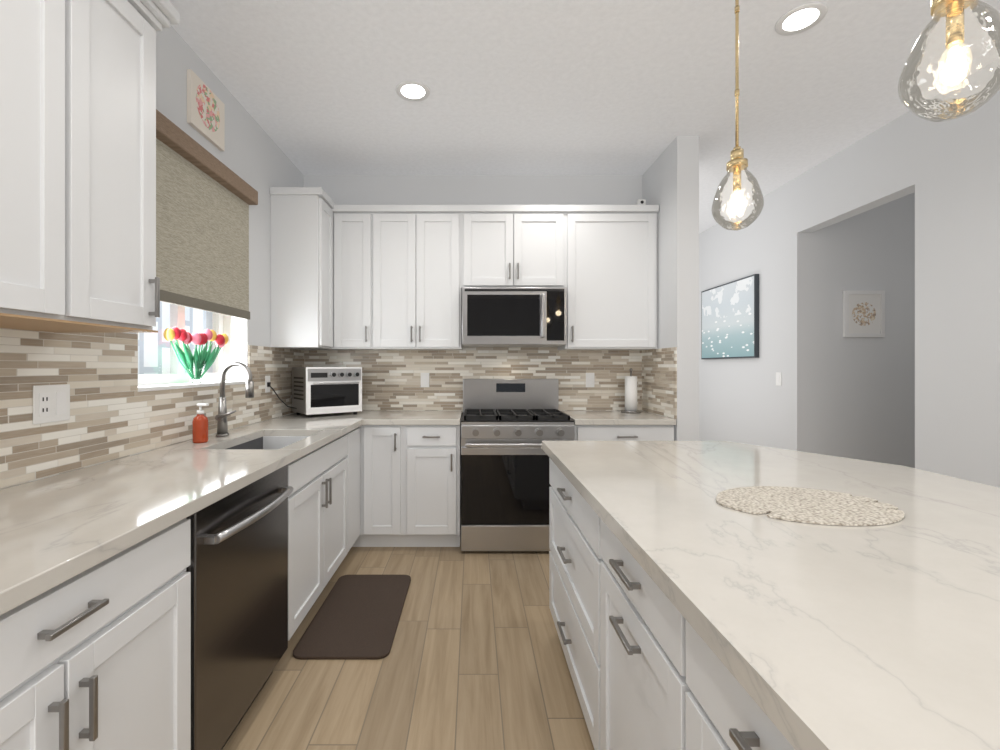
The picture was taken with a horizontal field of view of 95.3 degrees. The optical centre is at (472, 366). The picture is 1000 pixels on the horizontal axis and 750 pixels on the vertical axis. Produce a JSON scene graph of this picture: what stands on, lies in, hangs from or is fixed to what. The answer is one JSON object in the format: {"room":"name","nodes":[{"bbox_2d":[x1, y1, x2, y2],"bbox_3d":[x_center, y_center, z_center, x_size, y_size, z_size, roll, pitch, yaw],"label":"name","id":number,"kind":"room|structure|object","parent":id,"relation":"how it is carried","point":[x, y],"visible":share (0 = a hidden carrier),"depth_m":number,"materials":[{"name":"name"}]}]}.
{"room":"kitchen","nodes":[
{"label":"kitchen","id":0,"kind":"room"},
{"bbox_2d":[0,25,303,489],"bbox_3d":[-1.510,-0.153,-0.025,0.220,2.857,7.950,0,0,0],"label":"wall","id":1,"kind":"structure","parent":0,"point":[254,156],"depth_m":2.81,"materials":[{"name":"paint"}]},
{"bbox_2d":[0,0,99,327],"bbox_3d":[-1.224,-0.634,1.014,0.347,1.027,0.469,0,0,0],"label":"upper cabinet","id":2,"kind":"object","parent":1,"relation":"attached to","point":[77,166],"depth_m":1.13,"materials":[{"name":"white wood"}]},
{"bbox_2d":[7,0,167,332],"bbox_3d":[-1.224,-0.634,1.317,0.347,1.027,0.406,0,0,0],"label":"upper cabinet","id":3,"kind":"object","parent":1,"relation":"attached to","point":[129,283],"depth_m":1.40,"materials":[{"name":"white wood"}]},
{"bbox_2d":[0,328,303,488],"bbox_3d":[-1.396,0.113,1.630,0.008,0.496,4.260,0,0,0],"label":"backsplash","id":4,"kind":"structure","parent":1,"relation":"attached to","point":[115,414],"depth_m":1.69,"materials":[{"name":"tile"}]},
{"bbox_2d":[33,384,69,424],"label":"outlet","id":5,"kind":"object","parent":4,"relation":"attached to","point":[51,403],"depth_m":1.50,"materials":[{"name":"white plastic"}]},
{"bbox_2d":[265,375,296,408],"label":"outlet","id":6,"kind":"object","parent":4,"relation":"attached to","point":[267,378],"depth_m":3.09,"materials":[{"name":"white plastic"}]},
{"bbox_2d":[136,302,247,385],"bbox_3d":[-1.500,-0.479,2.360,0.200,1.132,0.940,0,0,0],"label":"window","id":7,"kind":"structure","parent":1,"relation":"in","point":[235,331],"depth_m":2.77,"materials":[{"name":"white"}]},
{"bbox_2d":[138,381,245,391],"bbox_3d":[-1.494,0.096,2.360,0.212,0.018,0.940,0,0,0],"label":"window sill","id":8,"kind":"structure","parent":1,"relation":"attached to","point":[143,388],"depth_m":2.22,"materials":[{"name":"white"}]},
{"bbox_2d":[163,327,228,382],"bbox_3d":[-1.456,-0.060,2.420,0.141,0.292,0.390,0,0,0],"label":"tulip vase","id":9,"kind":"object","parent":8,"relation":"on","point":[189,361],"visible":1,"depth_m":2.39,"materials":[{"name":"multicoloured glass"}]},
{"bbox_2d":[187,69,224,150],"bbox_3d":[-1.389,-1.325,2.374,0.021,0.260,0.299,0,0,0],"label":"floral picture","id":10,"kind":"object","parent":1,"relation":"attached to","point":[205,111],"visible":0.86,"depth_m":2.34},
{"bbox_2d":[156,109,257,319],"bbox_3d":[-1.364,-0.688,2.192,0.068,0.795,1.255,0,0,0],"label":"window shade","id":11,"kind":"object","parent":1,"relation":"attached to","point":[205,198],"visible":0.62,"depth_m":2.29,"materials":[{"name":"fabric"}]},
{"bbox_2d":[270,187,339,349],"bbox_3d":[-1.192,-0.684,3.290,0.410,1.100,0.300,0,0,0],"label":"upper cabinet","id":12,"kind":"object","parent":1,"relation":"attached to","point":[305,221],"depth_m":3.14,"materials":[{"name":"white wood"}]},
{"bbox_2d":[222,544,593,749],"bbox_3d":[1.000,1.315,1.500,10.000,0.080,11.000,0,0,0],"label":"floor","id":13,"kind":"structure","parent":0,"point":[475,659],"depth_m":1.87,"materials":[{"name":"brown wood"}]},
{"bbox_2d":[0,519,190,749],"bbox_3d":[-1.083,0.837,0.847,0.615,0.876,0.830,0,0,0],"label":"base cabinet","id":14,"kind":"object","parent":13,"relation":"on","point":[95,612],"depth_m":0.97,"materials":[{"name":"white wood"}]},
{"bbox_2d":[0,419,363,618],"bbox_3d":[-1.073,0.380,1.555,0.635,0.038,3.110,0,0,0],"label":"countertop","id":15,"kind":"structure","parent":14,"relation":"on","point":[55,530],"depth_m":1.25,"materials":[{"name":"white stone"}]},
{"bbox_2d":[192,403,208,442],"bbox_3d":[-1.299,0.268,2.170,0.068,0.184,0.066,0,0,0],"label":"soap dispenser","id":16,"kind":"object","parent":15,"relation":"on","point":[200,427],"visible":1,"depth_m":2.15,"materials":[{"name":"orange plastic"}]},
{"bbox_2d":[215,361,253,436],"bbox_3d":[-1.237,0.166,2.348,0.202,0.388,0.084,0,0,9],"label":"faucet","id":17,"kind":"object","parent":15,"relation":"on","point":[222,423],"visible":1,"depth_m":2.35,"materials":[{"name":"silver metal"}]},
{"bbox_2d":[228,435,303,446],"bbox_3d":[-1.025,0.483,2.300,0.358,0.192,0.628,0,0,0],"label":"sink","id":18,"kind":"object","parent":15,"relation":"in","point":[257,440],"depth_m":2.60,"materials":[{"name":"silver metal"}]},
{"bbox_2d":[186,464,293,749],"bbox_3d":[-1.029,0.837,1.583,0.642,0.867,0.635,0,0,0],"label":"dishwasher","id":19,"kind":"object","parent":13,"relation":"on","point":[237,568],"visible":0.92,"depth_m":1.48,"materials":[{"name":"black metal"}]},
{"bbox_2d":[220,427,359,640],"bbox_3d":[-1.083,0.837,2.517,0.615,0.876,1.226,0,0,0],"label":"base cabinet","id":20,"kind":"object","parent":13,"relation":"on","point":[324,501],"depth_m":2.31,"materials":[{"name":"white wood"}]},
{"bbox_2d":[276,411,461,426],"bbox_3d":[-0.739,0.380,3.430,1.302,0.038,0.640,0,0,0],"label":"countertop","id":21,"kind":"structure","parent":20,"relation":"on","point":[371,418],"depth_m":3.23,"materials":[{"name":"white stone"}]},
{"bbox_2d":[292,367,361,417],"bbox_3d":[-1.093,0.181,3.424,0.421,0.357,0.370,0,0,-39],"label":"toaster oven","id":22,"kind":"object","parent":21,"relation":"on","point":[321,390],"visible":1,"depth_m":3.29,"materials":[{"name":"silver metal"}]},
{"bbox_2d":[293,575,410,658],"bbox_3d":[-0.585,1.268,2.370,0.430,0.013,0.780,0,0,0],"label":"kitchen mat","id":23,"kind":"object","parent":13,"relation":"on","point":[357,617],"visible":0.94,"depth_m":2.26,"materials":[{"name":"brown rubber"}]},
{"bbox_2d":[372,427,403,546],"bbox_3d":[-0.615,0.837,3.440,0.274,0.876,0.620,0,0,0],"label":"base cabinet","id":24,"kind":"object","parent":13,"relation":"on","point":[387,442],"depth_m":3.14,"materials":[{"name":"white wood"}]},
{"bbox_2d":[404,415,461,546],"bbox_3d":[-0.284,0.837,3.440,0.388,0.876,0.620,0,0,0],"label":"base cabinet","id":25,"kind":"object","parent":13,"relation":"on","point":[432,455],"depth_m":3.14,"materials":[{"name":"white wood"}]},
{"bbox_2d":[461,379,574,550],"bbox_3d":[0.305,0.677,3.388,0.774,1.155,0.720,0,0,0],"label":"range","id":26,"kind":"object","parent":13,"relation":"on","point":[508,426],"visible":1,"depth_m":3.09,"materials":[{"name":"silver metal"}]},
{"bbox_2d":[574,423,673,440],"bbox_3d":[1.045,0.837,3.440,0.690,0.876,0.620,0,0,0],"label":"base cabinet","id":27,"kind":"object","parent":13,"relation":"on","point":[581,433],"depth_m":3.13,"materials":[{"name":"white wood"}]},
{"bbox_2d":[562,411,675,426],"bbox_3d":[1.044,0.380,3.430,0.692,0.038,0.640,0,0,0],"label":"countertop","id":28,"kind":"structure","parent":27,"relation":"on","point":[581,418],"depth_m":3.15,"materials":[{"name":"white stone"}]},
{"bbox_2d":[621,368,640,412],"bbox_3d":[1.250,0.186,3.600,0.156,0.348,0.156,0,0,0],"label":"paper towel holder","id":29,"kind":"object","parent":28,"relation":"on","point":[630,393],"visible":1,"depth_m":3.56,"materials":[{"name":"white paper"}]},
{"bbox_2d":[543,449,805,749],"bbox_3d":[0.903,0.837,0.810,1.134,0.876,2.760,0,0,0],"label":"kitchen island","id":30,"kind":"object","parent":13,"relation":"on","point":[644,676],"depth_m":1.05,"materials":[{"name":"white wood"}]},
{"bbox_2d":[542,441,999,749],"bbox_3d":[0.953,0.380,0.810,1.234,0.038,2.820,0,0,0],"label":"island countertop","id":31,"kind":"structure","parent":30,"relation":"on","point":[887,636],"depth_m":0.77,"materials":[{"name":"white stone"}]},
{"bbox_2d":[716,486,904,525],"bbox_3d":[0.861,0.357,1.190,0.434,0.005,0.323,0,0,0],"label":"placemat","id":32,"kind":"object","parent":31,"relation":"on","point":[811,506],"visible":1,"depth_m":1.16,"materials":[{"name":"beige wicker"}]},
{"bbox_2d":[304,175,641,346],"bbox_3d":[-0.110,-0.153,3.830,3.020,2.857,0.140,0,0,0],"label":"wall","id":33,"kind":"structure","parent":0,"point":[482,189],"depth_m":3.76,"materials":[{"name":"paint"}]},
{"bbox_2d":[340,205,383,349],"bbox_3d":[-0.882,-0.675,3.556,0.377,1.081,0.399,0,0,0],"label":"upper cabinet","id":34,"kind":"object","parent":33,"relation":"attached to","point":[361,226],"depth_m":3.43,"materials":[{"name":"white wood"}]},
{"bbox_2d":[384,205,423,349],"bbox_3d":[-0.597,-0.675,3.588,0.460,1.081,0.336,0,0,0],"label":"upper cabinet","id":35,"kind":"object","parent":33,"relation":"attached to","point":[403,224],"depth_m":3.43,"materials":[{"name":"white wood"}]},
{"bbox_2d":[424,205,471,349],"bbox_3d":[-0.252,-0.675,3.588,0.478,1.081,0.336,0,0,0],"label":"upper cabinet","id":36,"kind":"object","parent":33,"relation":"attached to","point":[447,228],"depth_m":3.43,"materials":[{"name":"white wood"}]},
{"bbox_2d":[304,347,676,418],"bbox_3d":[0.004,0.125,3.442,2.792,0.580,0.635,0,0,0],"label":"backsplash","id":37,"kind":"structure","parent":33,"relation":"attached to","point":[391,380],"depth_m":3.75,"materials":[{"name":"tile"}]},
{"bbox_2d":[421,373,428,386],"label":"outlet","id":38,"kind":"object","parent":37,"relation":"attached to","point":[424,376],"depth_m":3.75,"materials":[{"name":"white plastic"}]},
{"bbox_2d":[586,373,593,386],"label":"outlet","id":39,"kind":"object","parent":37,"relation":"attached to","point":[589,376],"depth_m":3.75,"materials":[{"name":"white plastic"}]},
{"bbox_2d":[472,205,523,286],"bbox_3d":[0.139,-0.906,3.588,0.456,0.618,0.336,0,0,0],"label":"upper cabinet","id":40,"kind":"object","parent":33,"relation":"attached to","point":[497,230],"depth_m":3.43,"materials":[{"name":"white wood"}]},
{"bbox_2d":[462,287,566,346],"bbox_3d":[0.305,-0.373,3.526,0.774,0.423,0.443,0,0,0],"label":"microwave","id":41,"kind":"object","parent":40,"relation":"attached to","point":[514,316],"visible":1,"depth_m":3.35,"materials":[{"name":"silver metal"}]},
{"bbox_2d":[524,205,567,287],"bbox_3d":[0.471,-0.906,3.588,0.455,0.618,0.336,0,0,0],"label":"upper cabinet","id":42,"kind":"object","parent":33,"relation":"attached to","point":[545,226],"depth_m":3.43,"materials":[{"name":"white wood"}]},
{"bbox_2d":[558,205,658,349],"bbox_3d":[1.009,-0.675,3.588,0.770,1.081,0.336,0,0,0],"label":"upper cabinet","id":43,"kind":"object","parent":33,"relation":"attached to","point":[612,290],"depth_m":3.43,"materials":[{"name":"white wood"}]},
{"bbox_2d":[637,199,645,204],"bbox_3d":[1.300,-1.253,3.518,0.060,0.074,0.045,0,0,0],"label":"camera","id":44,"kind":"object","parent":43,"relation":"on","point":[641,201],"visible":0.65,"depth_m":3.50,"materials":[{"name":"white plastic"}]},
{"bbox_2d":[169,0,999,233],"bbox_3d":[1.000,-1.632,1.500,10.000,0.100,11.000,0,0,0],"label":"ceiling","id":45,"kind":"structure","parent":0,"point":[576,87],"depth_m":2.50,"materials":[{"name":"paint"}]},
{"bbox_2d":[396,81,429,101],"bbox_3d":[-0.344,-1.577,2.610,0.196,0.005,0.196,0,0,0],"label":"recessed light","id":46,"kind":"object","parent":45,"relation":"in","point":[414,91],"visible":1,"depth_m":2.61,"materials":[{"name":"white"}]},
{"bbox_2d":[712,0,763,229],"bbox_3d":[0.950,-1.036,1.637,0.163,1.091,0.163,0,0,0],"label":"pendant light","id":47,"kind":"object","parent":45,"relation":"hanging from","point":[736,164],"visible":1,"depth_m":1.63,"materials":[{"name":"clear glass"}]},
{"bbox_2d":[775,2,827,35],"bbox_3d":[1.490,-1.577,2.070,0.196,0.005,0.196,0,0,0],"label":"recessed light","id":48,"kind":"object","parent":45,"relation":"in","point":[800,19],"visible":1,"depth_m":2.06,"materials":[{"name":"white"}]},
{"bbox_2d":[898,0,999,121],"bbox_3d":[0.950,-1.036,0.897,0.165,1.091,0.165,0,0,0],"label":"pendant light","id":49,"kind":"object","parent":45,"relation":"hanging from","point":[914,101],"visible":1,"depth_m":0.91,"materials":[{"name":"clear glass"}]},
{"bbox_2d":[642,136,698,440],"bbox_3d":[1.475,-0.153,4.710,0.150,2.857,3.180,0,0,0],"label":"wall","id":50,"kind":"structure","parent":0,"point":[670,181],"depth_m":3.12,"materials":[{"name":"paint"}]},
{"bbox_2d":[699,59,999,487],"bbox_3d":[2.760,-0.153,1.150,0.120,2.857,10.300,0,0,0],"label":"wall","id":51,"kind":"structure","parent":0,"point":[947,173],"depth_m":2.76,"materials":[{"name":"paint"}]},
{"bbox_2d":[701,274,758,358],"bbox_3d":[2.679,-0.480,4.795,0.041,0.790,1.010,0,0,0],"label":"framed picture","id":52,"kind":"object","parent":51,"relation":"attached to","point":[729,320],"visible":1,"depth_m":4.68,"materials":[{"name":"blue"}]},
{"bbox_2d":[812,192,914,467],"bbox_3d":[4.070,-0.153,3.850,2.500,2.857,0.120,0,0,0],"label":"wall","id":53,"kind":"structure","parent":0,"point":[863,398],"depth_m":3.77,"materials":[{"name":"paint"}]},
{"bbox_2d":[843,291,884,336],"bbox_3d":[3.245,-0.438,3.777,0.330,0.385,0.024,0,0,0],"label":"framed picture","id":54,"kind":"object","parent":53,"relation":"attached to","point":[863,313],"visible":0.96,"depth_m":3.78,"materials":[{"name":"white"}]},
{"label":"outside","id":55,"kind":"structure","parent":0,"visible":0},
{"bbox_2d":[138,301,205,374],"bbox_3d":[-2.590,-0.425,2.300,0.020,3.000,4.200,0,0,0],"label":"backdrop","id":56,"kind":"structure","parent":55,"point":[194,317],"depth_m":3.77,"materials":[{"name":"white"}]}
]}

